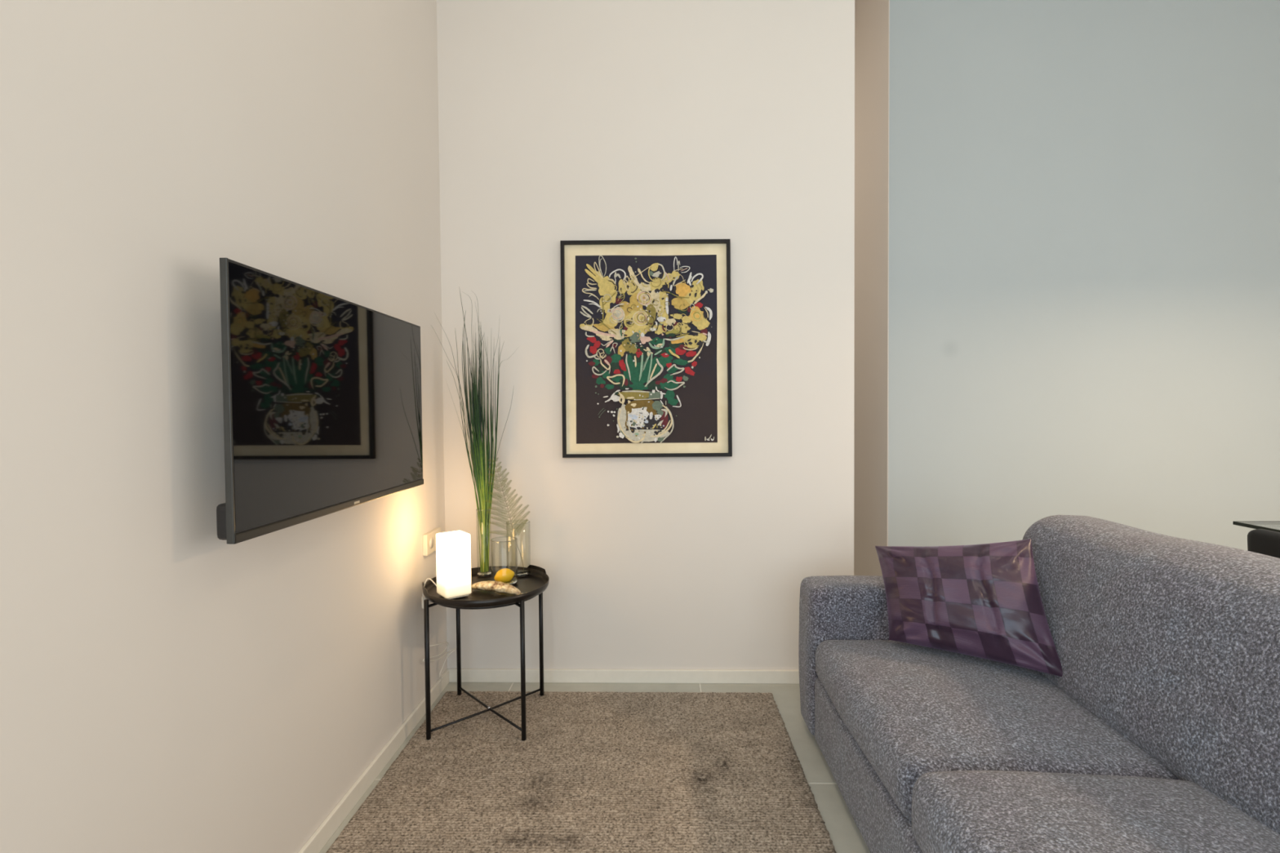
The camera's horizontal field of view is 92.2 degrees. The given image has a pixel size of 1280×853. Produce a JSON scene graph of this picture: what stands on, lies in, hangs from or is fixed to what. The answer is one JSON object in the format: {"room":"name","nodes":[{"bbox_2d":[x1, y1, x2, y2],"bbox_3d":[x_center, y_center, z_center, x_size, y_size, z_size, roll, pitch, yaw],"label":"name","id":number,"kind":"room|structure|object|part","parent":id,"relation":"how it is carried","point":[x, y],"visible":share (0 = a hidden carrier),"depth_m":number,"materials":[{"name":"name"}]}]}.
{"room":"living room","nodes":[
{"label":"living room","id":0,"kind":"room"},
{"bbox_2d":[0,0,447,852],"bbox_3d":[-0.920,-0.627,2.211,0.150,3.450,5.100,0,2,2],"label":"wall","id":1,"kind":"structure","parent":0,"point":[167,685],"depth_m":1.18,"materials":[{"name":"paint"}]},
{"bbox_2d":[216,257,423,544],"bbox_3d":[-0.802,-0.058,1.615,0.110,0.534,0.937,0,2,2],"label":"television","id":2,"kind":"object","parent":1,"relation":"attached to","point":[322,402],"visible":1,"depth_m":1.40,"materials":[{"name":"black"}]},
{"bbox_3d":[-0.769,-0.046,1.148,0.014,0.533,0.005,0,2,2],"label":"edge trim","id":3,"kind":"part","parent":2,"relation":"part of","materials":[{"name":"grey plastic"}]},
{"bbox_2d":[297,669,448,852],"bbox_3d":[-0.879,1.120,0.335,0.012,0.056,4.561,0,2,2],"label":"baseboard","id":4,"kind":"structure","parent":1,"relation":"attached to","point":[332,822],"depth_m":1.88,"materials":[{"name":"paint"}]},
{"bbox_2d":[422,527,440,555],"bbox_3d":[-0.821,0.454,2.434,0.020,0.081,0.153,0,2,2],"label":"wall socket","id":5,"kind":"object","parent":1,"relation":"attached to","point":[429,538],"visible":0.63,"depth_m":2.39,"materials":[{"name":"white plastic"}]},
{"bbox_2d":[429,537,433,548],"bbox_3d":[-0.813,0.455,2.400,0.001,0.042,0.042,0,2,2],"label":"socket","id":6,"kind":"object","parent":5,"relation":"attached to","point":[431,540],"depth_m":2.40,"materials":[{"name":"white plastic"}]},
{"bbox_2d":[319,682,870,852],"bbox_3d":[1.694,1.128,1.284,5.102,0.050,6.600,0,2,2],"label":"floor","id":7,"kind":"structure","parent":0,"point":[845,834],"depth_m":2.17,"materials":[{"name":"tile"}]},
{"bbox_2d":[325,691,835,852],"bbox_3d":[-0.173,1.120,0.971,1.334,0.011,3.073,0,2,2],"label":"area rug","id":8,"kind":"object","parent":7,"relation":"on","point":[593,772],"visible":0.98,"depth_m":1.89,"materials":[{"name":"carpet"}]},
{"bbox_2d":[422,564,549,740],"bbox_3d":[-0.567,0.823,2.301,0.456,0.519,0.456,0,2,2],"label":"tray table","id":9,"kind":"object","parent":8,"relation":"on","point":[535,584],"visible":0.7,"depth_m":2.19,"materials":[{"name":"black metal"}]},
{"bbox_3d":[-0.770,0.575,2.199,0.012,0.016,0.134,-1,2,-25],"label":"rim handle","id":10,"kind":"part","parent":9,"relation":"part of","materials":[{"name":"black metal"}]},
{"bbox_3d":[-0.739,0.845,2.140,0.016,0.486,0.016,0,2,2],"label":"leg","id":11,"kind":"part","parent":9,"relation":"part of","materials":[{"name":"black metal"}]},
{"bbox_2d":[421,577,456,679],"bbox_3d":[-0.778,0.787,2.362,0.098,0.483,0.357,-1,2,-11],"label":"lamp cord","id":12,"kind":"object","parent":9,"relation":"hanging from","point":[423,597],"visible":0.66,"depth_m":2.39,"materials":[{"name":"white plastic"}]},
{"bbox_2d":[421,595,426,608],"bbox_3d":[-0.792,0.645,2.261,0.016,0.047,0.020,0,2,2],"label":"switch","id":13,"kind":"object","parent":12,"relation":"attached to","point":[423,597],"depth_m":2.25,"materials":[{"name":"white plastic"}]},
{"bbox_2d":[435,530,471,599],"bbox_3d":[-0.666,0.492,2.198,0.095,0.222,0.095,-2,2,-38],"label":"table lamp","id":14,"kind":"object","parent":9,"relation":"on","point":[453,548],"visible":0.99,"depth_m":2.16,"materials":[{"name":"white"}]},
{"bbox_3d":[-0.729,0.836,2.473,0.016,0.486,0.016,0,2,2],"label":"leg","id":15,"kind":"part","parent":9,"relation":"part of","materials":[{"name":"black metal"}]},
{"bbox_2d":[475,509,491,577],"bbox_3d":[-0.624,0.462,2.462,0.057,0.266,0.057,0,2,2],"label":"glass vase","id":16,"kind":"object","parent":9,"relation":"on","point":[480,574],"visible":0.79,"depth_m":2.45,"materials":[{"name":"clear glass"}]},
{"bbox_2d":[431,286,514,573],"bbox_3d":[-0.676,0.014,2.455,0.401,1.136,0.092,0,2,2],"label":"potted plant","id":17,"kind":"object","parent":16,"relation":"in","point":[477,419],"visible":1,"depth_m":2.45,"materials":[{"name":"green plant"}]},
{"bbox_3d":[-0.757,0.067,2.462,0.235,1.023,0.023,0,2,2],"label":"grass blade","id":18,"kind":"part","parent":17,"relation":"part of","materials":[{"name":"green plant"}]},
{"bbox_3d":[-0.723,0.060,2.464,0.188,1.037,0.013,0,2,2],"label":"grass blade","id":19,"kind":"part","parent":17,"relation":"part of","materials":[{"name":"green plant"}]},
{"bbox_3d":[-0.700,0.192,2.477,0.165,0.770,0.029,0,2,2],"label":"grass blade","id":20,"kind":"part","parent":17,"relation":"part of","materials":[{"name":"green plant"}]},
{"bbox_3d":[-0.692,0.155,2.461,0.158,0.845,0.008,0,2,2],"label":"grass blade","id":21,"kind":"part","parent":17,"relation":"part of","materials":[{"name":"green plant"}]},
{"bbox_3d":[-0.665,0.014,2.457,0.093,1.136,0.016,0,2,2],"label":"grass blade","id":22,"kind":"part","parent":17,"relation":"part of","materials":[{"name":"green plant"}]},
{"bbox_3d":[-0.686,0.090,2.478,0.113,0.977,0.031,0,2,2],"label":"grass blade","id":23,"kind":"part","parent":17,"relation":"part of","materials":[{"name":"green plant"}]},
{"bbox_3d":[-0.669,0.190,2.456,0.096,0.782,0.018,0,2,2],"label":"grass blade","id":24,"kind":"part","parent":17,"relation":"part of","materials":[{"name":"green plant"}]},
{"bbox_3d":[-0.665,0.071,2.471,0.070,1.016,0.013,0,2,2],"label":"grass blade","id":25,"kind":"part","parent":17,"relation":"part of","materials":[{"name":"green plant"}]},
{"bbox_3d":[-0.670,0.111,2.475,0.082,0.930,0.031,0,2,2],"label":"grass blade","id":26,"kind":"part","parent":17,"relation":"part of","materials":[{"name":"green plant"}]},
{"bbox_3d":[-0.665,0.154,2.469,0.066,0.845,0.022,0,2,2],"label":"grass blade","id":27,"kind":"part","parent":17,"relation":"part of","materials":[{"name":"green plant"}]},
{"bbox_3d":[-0.645,0.150,2.444,0.051,0.863,0.040,0,2,2],"label":"grass blade","id":28,"kind":"part","parent":17,"relation":"part of","materials":[{"name":"green plant"}]},
{"bbox_3d":[-0.662,0.118,2.451,0.066,0.920,0.012,0,2,2],"label":"grass blade","id":29,"kind":"part","parent":17,"relation":"part of","materials":[{"name":"green plant"}]},
{"bbox_3d":[-0.664,0.127,2.455,0.060,0.910,0.009,0,2,2],"label":"grass blade","id":30,"kind":"part","parent":17,"relation":"part of","materials":[{"name":"green plant"}]},
{"bbox_3d":[-0.652,0.139,2.466,0.061,0.875,0.020,0,2,2],"label":"grass blade","id":31,"kind":"part","parent":17,"relation":"part of","materials":[{"name":"green plant"}]},
{"bbox_3d":[-0.644,0.200,2.451,0.044,0.761,0.030,0,2,2],"label":"grass blade","id":32,"kind":"part","parent":17,"relation":"part of","materials":[{"name":"green plant"}]},
{"bbox_3d":[-0.659,0.094,2.444,0.076,0.976,0.008,0,2,2],"label":"grass blade","id":33,"kind":"part","parent":17,"relation":"part of","materials":[{"name":"green plant"}]},
{"bbox_3d":[-0.663,0.057,2.449,0.090,1.044,0.026,0,2,2],"label":"grass blade","id":34,"kind":"part","parent":17,"relation":"part of","materials":[{"name":"green plant"}]},
{"bbox_3d":[-0.646,0.117,2.434,0.052,0.930,0.039,0,2,2],"label":"grass blade","id":35,"kind":"part","parent":17,"relation":"part of","materials":[{"name":"green plant"}]},
{"bbox_3d":[-0.657,0.248,2.450,0.048,0.660,0.029,0,2,2],"label":"grass blade","id":36,"kind":"part","parent":17,"relation":"part of","materials":[{"name":"green plant"}]},
{"bbox_3d":[-0.639,0.087,2.465,0.043,0.985,0.009,0,2,2],"label":"grass blade","id":37,"kind":"part","parent":17,"relation":"part of","materials":[{"name":"green plant"}]},
{"bbox_3d":[-0.640,0.169,2.453,0.039,0.815,0.025,0,2,2],"label":"grass blade","id":38,"kind":"part","parent":17,"relation":"part of","materials":[{"name":"green plant"}]},
{"bbox_3d":[-0.645,0.217,2.453,0.036,0.728,0.014,0,2,2],"label":"grass blade","id":39,"kind":"part","parent":17,"relation":"part of","materials":[{"name":"green plant"}]},
{"bbox_3d":[-0.645,0.148,2.447,0.035,0.860,0.015,0,2,2],"label":"grass blade","id":40,"kind":"part","parent":17,"relation":"part of","materials":[{"name":"green plant"}]},
{"bbox_3d":[-0.642,0.145,2.449,0.038,0.863,0.020,0,2,2],"label":"grass blade","id":41,"kind":"part","parent":17,"relation":"part of","materials":[{"name":"green plant"}]},
{"bbox_3d":[-0.651,0.187,2.453,0.056,0.780,0.017,0,2,2],"label":"grass blade","id":42,"kind":"part","parent":17,"relation":"part of","materials":[{"name":"green plant"}]},
{"bbox_3d":[-0.655,0.233,2.460,0.062,0.693,0.032,0,2,2],"label":"grass blade","id":43,"kind":"part","parent":17,"relation":"part of","materials":[{"name":"green plant"}]},
{"bbox_3d":[-0.640,0.141,2.446,0.026,0.882,0.035,0,2,2],"label":"grass blade","id":44,"kind":"part","parent":17,"relation":"part of","materials":[{"name":"green plant"}]},
{"bbox_3d":[-0.637,0.228,2.453,0.009,0.704,0.044,1,2,32],"label":"grass blade","id":45,"kind":"part","parent":17,"relation":"part of","materials":[{"name":"green plant"}]},
{"bbox_3d":[-0.641,0.251,2.452,0.031,0.658,0.014,0,2,2],"label":"grass blade","id":46,"kind":"part","parent":17,"relation":"part of","materials":[{"name":"green plant"}]},
{"bbox_3d":[-0.638,0.172,2.449,0.035,0.810,0.010,0,2,2],"label":"grass blade","id":47,"kind":"part","parent":17,"relation":"part of","materials":[{"name":"green plant"}]},
{"bbox_3d":[-0.636,0.162,2.446,0.024,0.829,0.026,0,2,2],"label":"grass blade","id":48,"kind":"part","parent":17,"relation":"part of","materials":[{"name":"green plant"}]},
{"bbox_3d":[-0.644,0.171,2.450,0.041,0.813,0.021,0,2,2],"label":"grass blade","id":49,"kind":"part","parent":17,"relation":"part of","materials":[{"name":"green plant"}]},
{"bbox_3d":[-0.634,0.118,2.438,0.020,0.924,0.030,0,2,2],"label":"grass blade","id":50,"kind":"part","parent":17,"relation":"part of","materials":[{"name":"green plant"}]},
{"bbox_3d":[-0.643,0.170,2.451,0.066,0.817,0.006,0,2,2],"label":"grass blade","id":51,"kind":"part","parent":17,"relation":"part of","materials":[{"name":"green plant"}]},
{"bbox_3d":[-0.632,0.235,2.447,0.029,0.691,0.018,0,2,2],"label":"grass blade","id":52,"kind":"part","parent":17,"relation":"part of","materials":[{"name":"green plant"}]},
{"bbox_3d":[-0.631,0.178,2.438,0.019,0.802,0.030,0,2,2],"label":"grass blade","id":53,"kind":"part","parent":17,"relation":"part of","materials":[{"name":"green plant"}]},
{"bbox_3d":[-0.629,0.088,2.430,0.024,0.987,0.037,0,2,2],"label":"grass blade","id":54,"kind":"part","parent":17,"relation":"part of","materials":[{"name":"green plant"}]},
{"bbox_3d":[-0.648,0.249,2.455,0.049,0.656,0.007,0,2,16],"label":"grass blade","id":55,"kind":"part","parent":17,"relation":"part of","materials":[{"name":"green plant"}]},
{"bbox_3d":[-0.636,0.021,2.442,0.042,1.114,0.031,0,2,2],"label":"grass blade","id":56,"kind":"part","parent":17,"relation":"part of","materials":[{"name":"green plant"}]},
{"bbox_3d":[-0.640,0.114,2.454,0.051,0.925,0.027,0,2,2],"label":"grass blade","id":57,"kind":"part","parent":17,"relation":"part of","materials":[{"name":"green plant"}]},
{"bbox_3d":[-0.631,0.206,2.448,0.034,0.744,0.006,0,2,2],"label":"grass blade","id":58,"kind":"part","parent":17,"relation":"part of","materials":[{"name":"green plant"}]},
{"bbox_3d":[-0.628,0.118,2.439,0.022,0.920,0.008,0,2,2],"label":"grass blade","id":59,"kind":"part","parent":17,"relation":"part of","materials":[{"name":"green plant"}]},
{"bbox_3d":[-0.622,0.104,2.437,0.030,0.945,0.009,0,2,2],"label":"grass blade","id":60,"kind":"part","parent":17,"relation":"part of","materials":[{"name":"green plant"}]},
{"bbox_3d":[-0.628,0.184,2.454,0.021,0.783,0.014,0,2,2],"label":"grass blade","id":61,"kind":"part","parent":17,"relation":"part of","materials":[{"name":"green plant"}]},
{"bbox_3d":[-0.644,0.150,2.452,0.051,0.858,0.004,1,2,35],"label":"grass blade","id":62,"kind":"part","parent":17,"relation":"part of","materials":[{"name":"green plant"}]},
{"bbox_3d":[-0.622,0.162,2.443,0.022,0.830,0.026,0,2,2],"label":"grass blade","id":63,"kind":"part","parent":17,"relation":"part of","materials":[{"name":"green plant"}]},
{"bbox_3d":[-0.630,0.107,2.456,0.023,0.944,0.015,0,2,2],"label":"grass blade","id":64,"kind":"part","parent":17,"relation":"part of","materials":[{"name":"green plant"}]},
{"bbox_3d":[-0.622,0.091,2.445,0.007,0.978,0.031,0,2,2],"label":"grass blade","id":65,"kind":"part","parent":17,"relation":"part of","materials":[{"name":"green plant"}]},
{"bbox_3d":[-0.627,0.191,2.447,0.021,0.782,0.017,0,2,2],"label":"grass blade","id":66,"kind":"part","parent":17,"relation":"part of","materials":[{"name":"green plant"}]},
{"bbox_3d":[-0.625,0.180,2.447,0.023,0.799,0.016,0,2,2],"label":"grass blade","id":67,"kind":"part","parent":17,"relation":"part of","materials":[{"name":"green plant"}]},
{"bbox_3d":[-0.619,0.222,2.442,0.015,0.716,0.017,0,2,2],"label":"grass blade","id":68,"kind":"part","parent":17,"relation":"part of","materials":[{"name":"green plant"}]},
{"bbox_3d":[-0.619,0.207,2.451,0.015,0.739,0.044,-1,2,-24],"label":"grass blade","id":69,"kind":"part","parent":17,"relation":"part of","materials":[{"name":"green plant"}]},
{"bbox_3d":[-0.625,0.117,2.471,0.018,0.928,0.034,0,2,2],"label":"grass blade","id":70,"kind":"part","parent":17,"relation":"part of","materials":[{"name":"green plant"}]},
{"bbox_3d":[-0.626,0.141,2.461,0.023,0.879,0.028,0,2,2],"label":"grass blade","id":71,"kind":"part","parent":17,"relation":"part of","materials":[{"name":"green plant"}]},
{"bbox_3d":[-0.623,0.177,2.455,0.031,0.799,0.013,0,2,2],"label":"grass blade","id":72,"kind":"part","parent":17,"relation":"part of","materials":[{"name":"green plant"}]},
{"bbox_3d":[-0.614,0.173,2.446,0.032,0.819,0.015,1,2,41],"label":"grass blade","id":73,"kind":"part","parent":17,"relation":"part of","materials":[{"name":"green plant"}]},
{"bbox_3d":[-0.613,0.090,2.454,0.051,0.983,0.018,0,2,2],"label":"grass blade","id":74,"kind":"part","parent":17,"relation":"part of","materials":[{"name":"green plant"}]},
{"bbox_3d":[-0.612,0.101,2.448,0.028,0.952,0.017,0,2,2],"label":"grass blade","id":75,"kind":"part","parent":17,"relation":"part of","materials":[{"name":"green plant"}]},
{"bbox_3d":[-0.618,0.181,2.446,0.041,0.800,0.009,0,2,2],"label":"grass blade","id":76,"kind":"part","parent":17,"relation":"part of","materials":[{"name":"green plant"}]},
{"bbox_3d":[-0.614,0.091,2.467,0.043,0.976,0.051,0,2,2],"label":"grass blade","id":77,"kind":"part","parent":17,"relation":"part of","materials":[{"name":"green plant"}]},
{"bbox_3d":[-0.606,0.207,2.455,0.067,0.740,0.017,1,2,34],"label":"grass blade","id":78,"kind":"part","parent":17,"relation":"part of","materials":[{"name":"green plant"}]},
{"bbox_3d":[-0.608,0.112,2.462,0.062,0.933,0.009,0,2,2],"label":"grass blade","id":79,"kind":"part","parent":17,"relation":"part of","materials":[{"name":"green plant"}]},
{"bbox_3d":[-0.608,0.247,2.450,0.065,0.658,0.010,0,2,15],"label":"grass blade","id":80,"kind":"part","parent":17,"relation":"part of","materials":[{"name":"green plant"}]},
{"bbox_3d":[-0.592,0.159,2.451,0.053,0.836,0.010,0,2,2],"label":"grass blade","id":81,"kind":"part","parent":17,"relation":"part of","materials":[{"name":"green plant"}]},
{"bbox_3d":[-0.593,0.069,2.441,0.090,1.019,0.008,0,2,2],"label":"grass blade","id":82,"kind":"part","parent":17,"relation":"part of","materials":[{"name":"green plant"}]},
{"bbox_3d":[-0.600,0.128,2.473,0.068,0.895,0.038,0,2,2],"label":"grass blade","id":83,"kind":"part","parent":17,"relation":"part of","materials":[{"name":"green plant"}]},
{"bbox_3d":[-0.589,0.132,2.460,0.069,0.890,0.010,0,2,14],"label":"grass blade","id":84,"kind":"part","parent":17,"relation":"part of","materials":[{"name":"green plant"}]},
{"bbox_3d":[-0.588,0.112,2.455,0.090,0.937,0.013,0,2,19],"label":"grass blade","id":85,"kind":"part","parent":17,"relation":"part of","materials":[{"name":"green plant"}]},
{"bbox_3d":[-0.579,0.116,2.474,0.071,0.926,0.042,0,2,2],"label":"grass blade","id":86,"kind":"part","parent":17,"relation":"part of","materials":[{"name":"green plant"}]},
{"bbox_3d":[-0.563,0.208,2.445,0.135,0.743,0.006,0,2,2],"label":"grass blade","id":87,"kind":"part","parent":17,"relation":"part of","materials":[{"name":"green plant"}]},
{"bbox_2d":[422,565,549,608],"bbox_3d":[-0.569,0.593,2.295,0.456,0.030,0.456,0,2,2],"label":"tray","id":88,"kind":"object","parent":9,"relation":"on","point":[535,584],"depth_m":2.21,"materials":[{"name":"black metal"}]},
{"bbox_2d":[493,568,515,582],"bbox_3d":[-0.515,0.567,2.335,0.062,0.056,0.062,1,2,33],"label":"lemon","id":89,"kind":"object","parent":88,"relation":"on","point":[505,575],"visible":0.94,"depth_m":2.32,"materials":[{"name":"yellow food"}]},
{"bbox_2d":[471,580,527,595],"bbox_3d":[-0.510,0.582,2.230,0.222,0.037,0.056,0,2,27],"label":"packet","id":90,"kind":"object","parent":9,"relation":"on","point":[500,587],"visible":0.95,"depth_m":2.21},
{"bbox_2d":[490,536,517,585],"bbox_3d":[-0.516,0.512,2.342,0.098,0.170,0.098,0,2,2],"label":"glass vase","id":91,"kind":"object","parent":9,"relation":"on","point":[513,581],"visible":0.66,"depth_m":2.34,"materials":[{"name":"clear glass"}]},
{"bbox_2d":[506,520,530,577],"bbox_3d":[-0.487,0.488,2.468,0.094,0.213,0.094,0,2,2],"label":"glass vase","id":92,"kind":"object","parent":9,"relation":"on","point":[525,573],"visible":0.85,"depth_m":2.45,"materials":[{"name":"clear glass"}]},
{"bbox_2d":[485,457,530,571],"bbox_3d":[-0.526,0.347,2.442,0.173,0.473,0.082,-1,2,-4],"label":"fern sprig","id":93,"kind":"object","parent":92,"relation":"in","point":[516,520],"visible":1,"depth_m":2.45,"materials":[{"name":"beige plant"}]},
{"bbox_3d":[-0.405,0.842,2.130,0.016,0.486,0.016,0,2,2],"label":"leg","id":94,"kind":"part","parent":9,"relation":"part of","materials":[{"name":"black metal"}]},
{"bbox_3d":[-0.407,0.566,2.448,0.012,0.016,0.134,-2,2,-43],"label":"rim handle","id":95,"kind":"part","parent":9,"relation":"part of","materials":[{"name":"black metal"}]},
{"bbox_3d":[-0.396,0.833,2.464,0.016,0.486,0.016,0,2,2],"label":"leg","id":96,"kind":"part","parent":9,"relation":"part of","materials":[{"name":"black metal"}]},
{"bbox_2d":[798,515,1279,852],"bbox_3d":[1.027,0.703,1.205,0.968,0.814,2.096,0,2,2],"label":"sofa","id":97,"kind":"object","parent":7,"relation":"on","point":[1159,730],"visible":0.94,"depth_m":1.38,"materials":[{"name":"fabric"}]},
{"bbox_3d":[1.052,0.802,2.156,0.964,0.540,0.199,0,2,2],"label":"arm","id":98,"kind":"part","parent":97,"relation":"part of","materials":[{"name":"fabric"}]},
{"bbox_2d":[875,538,1062,676],"bbox_3d":[0.971,0.509,1.871,0.532,0.344,0.216,1,2,33],"label":"throw pillow","id":99,"kind":"object","parent":97,"relation":"on","point":[984,601],"visible":1,"depth_m":1.81,"materials":[{"name":"purple fabric"}]},
{"bbox_2d":[815,640,1179,821],"bbox_3d":[0.918,0.795,1.696,0.699,0.207,0.795,0,2,2],"label":"seat cushion","id":100,"kind":"object","parent":97,"relation":"on","point":[901,713],"depth_m":1.52,"materials":[{"name":"fabric"}]},
{"bbox_2d":[911,770,1279,852],"bbox_3d":[0.890,0.811,0.823,0.712,0.226,0.981,0,2,2],"label":"seat cushion","id":101,"kind":"object","parent":97,"relation":"on","point":[953,811],"depth_m":1.13,"materials":[{"name":"fabric"}]},
{"bbox_3d":[1.301,0.541,1.182,0.368,0.493,1.730,0,2,2],"label":"backrest","id":102,"kind":"part","parent":97,"relation":"part of","materials":[{"name":"fabric"}]},
{"bbox_2d":[1232,520,1279,532],"bbox_3d":[2.426,0.718,1.408,0.808,0.752,1.418,0,2,2],"label":"dining table","id":103,"kind":"object","parent":7,"relation":"on","point":[1274,526],"visible":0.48,"depth_m":2.06,"materials":[{"name":"clear glass"}]},
{"bbox_3d":[2.423,0.347,1.398,0.800,0.010,1.410,0,2,2],"label":"glass","id":104,"kind":"part","parent":103,"relation":"part of","materials":[{"name":"clear glass"}]},
{"bbox_2d":[1247,528,1279,558],"bbox_3d":[2.053,0.699,1.625,0.476,0.785,0.472,0,2,2],"label":"dining chair","id":105,"kind":"object","parent":7,"relation":"on","point":[1266,542],"visible":0.26,"depth_m":1.79,"materials":[{"name":"black leather"}]},
{"bbox_2d":[436,0,854,670],"bbox_3d":[0.026,-0.645,2.637,1.717,3.450,0.160,0,2,2],"label":"wall","id":106,"kind":"structure","parent":0,"point":[559,120],"depth_m":2.56,"materials":[{"name":"paint"}]},
{"bbox_2d":[446,668,799,684],"bbox_3d":[0.037,1.053,2.596,1.717,0.056,0.012,0,2,2],"label":"baseboard","id":107,"kind":"structure","parent":106,"relation":"attached to","point":[468,675],"depth_m":2.59,"materials":[{"name":"paint"}]},
{"bbox_2d":[560,239,732,457],"bbox_3d":[0.026,-0.321,2.552,0.703,0.897,0.027,0,2,2],"label":"framed painting","id":108,"kind":"object","parent":106,"relation":"attached to","point":[646,327],"visible":1,"depth_m":2.55,"materials":[{"name":"black wood"}]},
{"bbox_3d":[-0.318,-0.318,2.562,0.015,0.897,0.026,0,2,2],"label":"frame","id":109,"kind":"part","parent":108,"relation":"part of","materials":[{"name":"black wood"}]},
{"bbox_3d":[0.021,-0.759,2.540,0.698,0.019,0.026,0,2,2],"label":"frame","id":110,"kind":"part","parent":108,"relation":"part of","materials":[{"name":"black wood"}]},
{"bbox_3d":[0.029,0.120,2.563,0.703,0.016,0.026,0,2,2],"label":"frame","id":111,"kind":"part","parent":108,"relation":"part of","materials":[{"name":"black wood"}]},
{"bbox_3d":[0.368,-0.322,2.542,0.019,0.891,0.026,0,2,2],"label":"frame","id":112,"kind":"part","parent":108,"relation":"part of","materials":[{"name":"black wood"}]},
{"bbox_2d":[853,0,889,576],"bbox_3d":[1.213,-0.684,3.751,0.004,3.450,1.599,0,2,2],"label":"wall","id":113,"kind":"structure","parent":0,"point":[872,17],"depth_m":3.18,"materials":[{"name":"paint"}]},
{"bbox_2d":[888,0,1279,551],"bbox_3d":[2.833,-0.696,3.705,3.236,3.450,1.600,0,2,2],"label":"wall","id":114,"kind":"structure","parent":0,"point":[1084,195],"depth_m":2.92,"materials":[{"name":"grey paint"}]}
]}

